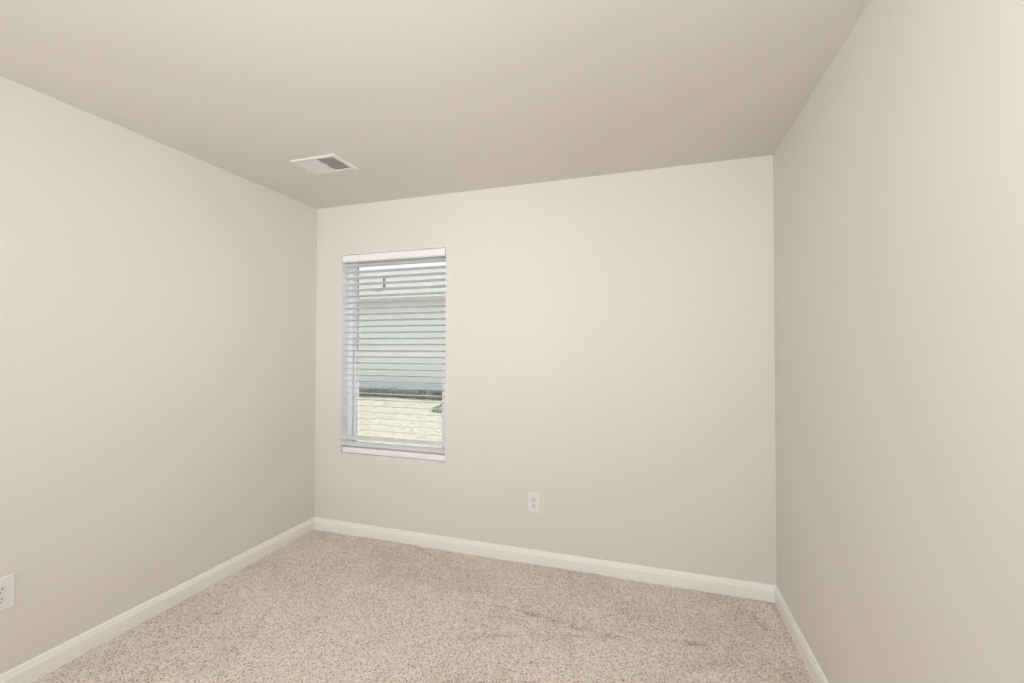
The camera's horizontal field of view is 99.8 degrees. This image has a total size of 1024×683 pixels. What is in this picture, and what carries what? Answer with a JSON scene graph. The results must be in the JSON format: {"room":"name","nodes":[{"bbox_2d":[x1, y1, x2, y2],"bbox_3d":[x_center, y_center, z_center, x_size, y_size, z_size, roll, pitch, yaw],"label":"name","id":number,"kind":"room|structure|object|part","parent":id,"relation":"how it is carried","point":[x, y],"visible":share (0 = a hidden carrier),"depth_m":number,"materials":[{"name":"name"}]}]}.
{"room":"empty bedroom","nodes":[
{"label":"empty bedroom","id":0,"kind":"room"},
{"bbox_2d":[0,76,316,673],"bbox_3d":[-2.517,0.249,0.369,0.150,2.640,6.200,0,-1,18],"label":"wall","id":1,"kind":"structure","parent":0,"point":[158,301],"depth_m":2.13,"materials":[{"name":"white paint"}]},
{"bbox_2d":[0,573,15,611],"bbox_3d":[-2.009,0.995,1.689,0.009,0.131,0.092,0,-1,18],"label":"wall outlet","id":2,"kind":"object","parent":1,"relation":"attached to","point":[7,583],"visible":1,"depth_m":1.71,"materials":[{"name":"white plastic"}]},
{"bbox_2d":[0,596,5,603],"bbox_3d":[-2.007,1.014,1.688,0.003,0.028,0.034,0,-1,18],"label":"receptacle","id":3,"kind":"object","parent":2,"relation":"attached to","point":[2,598],"depth_m":1.70,"materials":[{"name":"grey plastic"}]},
{"bbox_2d":[0,586,5,593],"bbox_3d":[-2.007,0.976,1.688,0.003,0.028,0.034,0,-1,18],"label":"receptacle","id":4,"kind":"object","parent":2,"relation":"attached to","point":[2,588],"depth_m":1.70,"materials":[{"name":"grey plastic"}]},
{"bbox_2d":[0,517,314,682],"bbox_3d":[-2.442,1.333,0.326,0.014,0.096,6.200,0,-1,18],"label":"baseboard","id":5,"kind":"structure","parent":1,"relation":"attached to","point":[33,669],"depth_m":2.14,"materials":[{"name":"white paint"}]},
{"bbox_2d":[33,530,812,682],"bbox_3d":[-0.475,1.393,1.429,3.087,0.026,2.900,0,-1,18],"label":"floor","id":6,"kind":"structure","parent":0,"point":[321,607],"depth_m":2.10,"materials":[{"name":"beige carpet"}]},
{"bbox_2d":[0,0,870,208],"bbox_3d":[-0.973,-1.151,-0.101,3.387,0.150,6.500,0,-1,18],"label":"ceiling","id":7,"kind":"structure","parent":0,"point":[421,97],"depth_m":1.71,"materials":[{"name":"white paint"}]},
{"bbox_2d":[290,153,357,174],"bbox_3d":[-1.092,-1.025,2.515,0.302,0.015,0.208,0,-1,18],"label":"ceiling vent","id":8,"kind":"object","parent":7,"relation":"in","point":[328,163],"visible":1,"depth_m":2.50,"materials":[{"name":"white metal"}]},
{"bbox_3d":[-1.092,-1.033,2.515,0.242,0.001,0.150,0,-1,18],"label":"damper plate","id":9,"kind":"part","parent":8,"relation":"part of","materials":[{"name":"grey metal"}]},
{"bbox_2d":[315,155,776,585],"bbox_3d":[-0.008,0.296,2.900,3.387,2.640,0.150,0,-1,18],"label":"wall","id":10,"kind":"structure","parent":0,"point":[610,351],"depth_m":2.66,"materials":[{"name":"white paint"}]},
{"bbox_2d":[340,247,445,461],"bbox_3d":[-0.848,0.091,3.172,0.868,1.484,0.147,0,-1,18],"label":"window","id":11,"kind":"structure","parent":10,"relation":"in","point":[351,420],"depth_m":3.28,"materials":[{"name":"white plastic"}]},
{"bbox_3d":[-0.836,0.092,3.212,0.868,1.484,0.064,0,-1,18],"label":"frame","id":12,"kind":"part","parent":11,"relation":"part of","materials":[{"name":"white plastic"}]},
{"bbox_2d":[341,248,445,460],"bbox_3d":[-0.864,0.089,3.126,0.861,1.474,0.064,0,-1,18],"label":"window blind","id":13,"kind":"object","parent":11,"relation":"attached to","point":[353,447],"visible":0.9,"depth_m":3.12,"materials":[{"name":"white plastic"}]},
{"bbox_3d":[-1.142,0.096,3.220,0.001,1.434,0.054,0,-1,18],"label":"ladder cord","id":14,"kind":"part","parent":13,"relation":"part of","materials":[{"name":"white fabric"}]},
{"bbox_3d":[-0.862,0.095,3.130,0.001,1.434,0.054,0,-1,18],"label":"ladder cord","id":15,"kind":"part","parent":13,"relation":"part of","materials":[{"name":"white fabric"}]},
{"bbox_3d":[-0.860,0.806,3.118,0.854,0.040,0.050,0,-1,18],"label":"rail","id":16,"kind":"part","parent":13,"relation":"part of","materials":[{"name":"white plastic"}]},
{"bbox_3d":[-0.582,0.094,3.041,0.001,1.434,0.054,0,-1,18],"label":"ladder cord","id":17,"kind":"part","parent":13,"relation":"part of","materials":[{"name":"white fabric"}]},
{"bbox_3d":[-0.839,0.439,3.197,0.780,0.728,0.025,0,-1,18],"label":"sash","id":18,"kind":"part","parent":11,"relation":"part of","materials":[{"name":"white plastic"}]},
{"bbox_3d":[-0.830,-0.247,3.234,0.790,0.728,0.024,0,-1,18],"label":"sash","id":19,"kind":"part","parent":11,"relation":"part of","materials":[{"name":"white plastic"}]},
{"bbox_2d":[528,491,539,513],"bbox_3d":[0.140,1.030,2.756,0.081,0.133,0.009,0,-1,18],"label":"wall outlet","id":20,"kind":"object","parent":10,"relation":"attached to","point":[533,497],"visible":1,"depth_m":2.75,"materials":[{"name":"white plastic"}]},
{"bbox_2d":[315,517,775,602],"bbox_3d":[-0.035,1.378,2.804,3.087,0.096,0.014,0,-1,18],"label":"baseboard","id":21,"kind":"structure","parent":10,"relation":"attached to","point":[685,580],"depth_m":2.69,"materials":[{"name":"white paint"}]},
{"bbox_2d":[773,0,1023,682],"bbox_3d":[0.566,0.238,-0.617,0.150,2.640,6.200,0,-1,18],"label":"wall","id":22,"kind":"structure","parent":0,"point":[898,183],"depth_m":1.15,"materials":[{"name":"white paint"}]},
{"bbox_2d":[775,586,827,682],"bbox_3d":[0.486,1.323,-0.610,0.014,0.096,6.200,0,-1,18],"label":"baseboard","id":23,"kind":"structure","parent":22,"relation":"attached to","point":[816,673],"depth_m":1.94,"materials":[{"name":"white paint"}]},
{"label":"outside","id":24,"kind":"structure","parent":0,"visible":0},
{"bbox_2d":[358,394,441,447],"bbox_3d":[-3.575,1.897,19.770,46.000,0.117,29.840,0,-1,18],"label":"ground","id":25,"kind":"structure","parent":24,"point":[365,426],"depth_m":9.43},
{"bbox_2d":[359,386,441,398],"bbox_3d":[-3.818,1.651,14.100,13.091,0.439,0.517,0,-1,18],"label":"hedge","id":26,"kind":"object","parent":25,"relation":"on","point":[361,390],"visible":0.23,"depth_m":13.91,"materials":[{"name":"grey plant"}]},
{"bbox_2d":[359,268,445,397],"bbox_3d":[-4.852,-0.579,19.087,24.700,5.128,8.840,0,-1,18],"label":"neighbor house","id":27,"kind":"structure","parent":25,"relation":"on","point":[419,328],"depth_m":14.58,"materials":[{"name":"white"}]},
{"bbox_2d":[431,403,441,412],"bbox_3d":[-1.396,1.589,11.019,1.445,0.435,1.074,0,-1,18],"label":"shrub","id":28,"kind":"object","parent":25,"relation":"on","point":[440,405],"visible":0.11,"depth_m":10.86,"materials":[{"name":"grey plant"}]}
]}

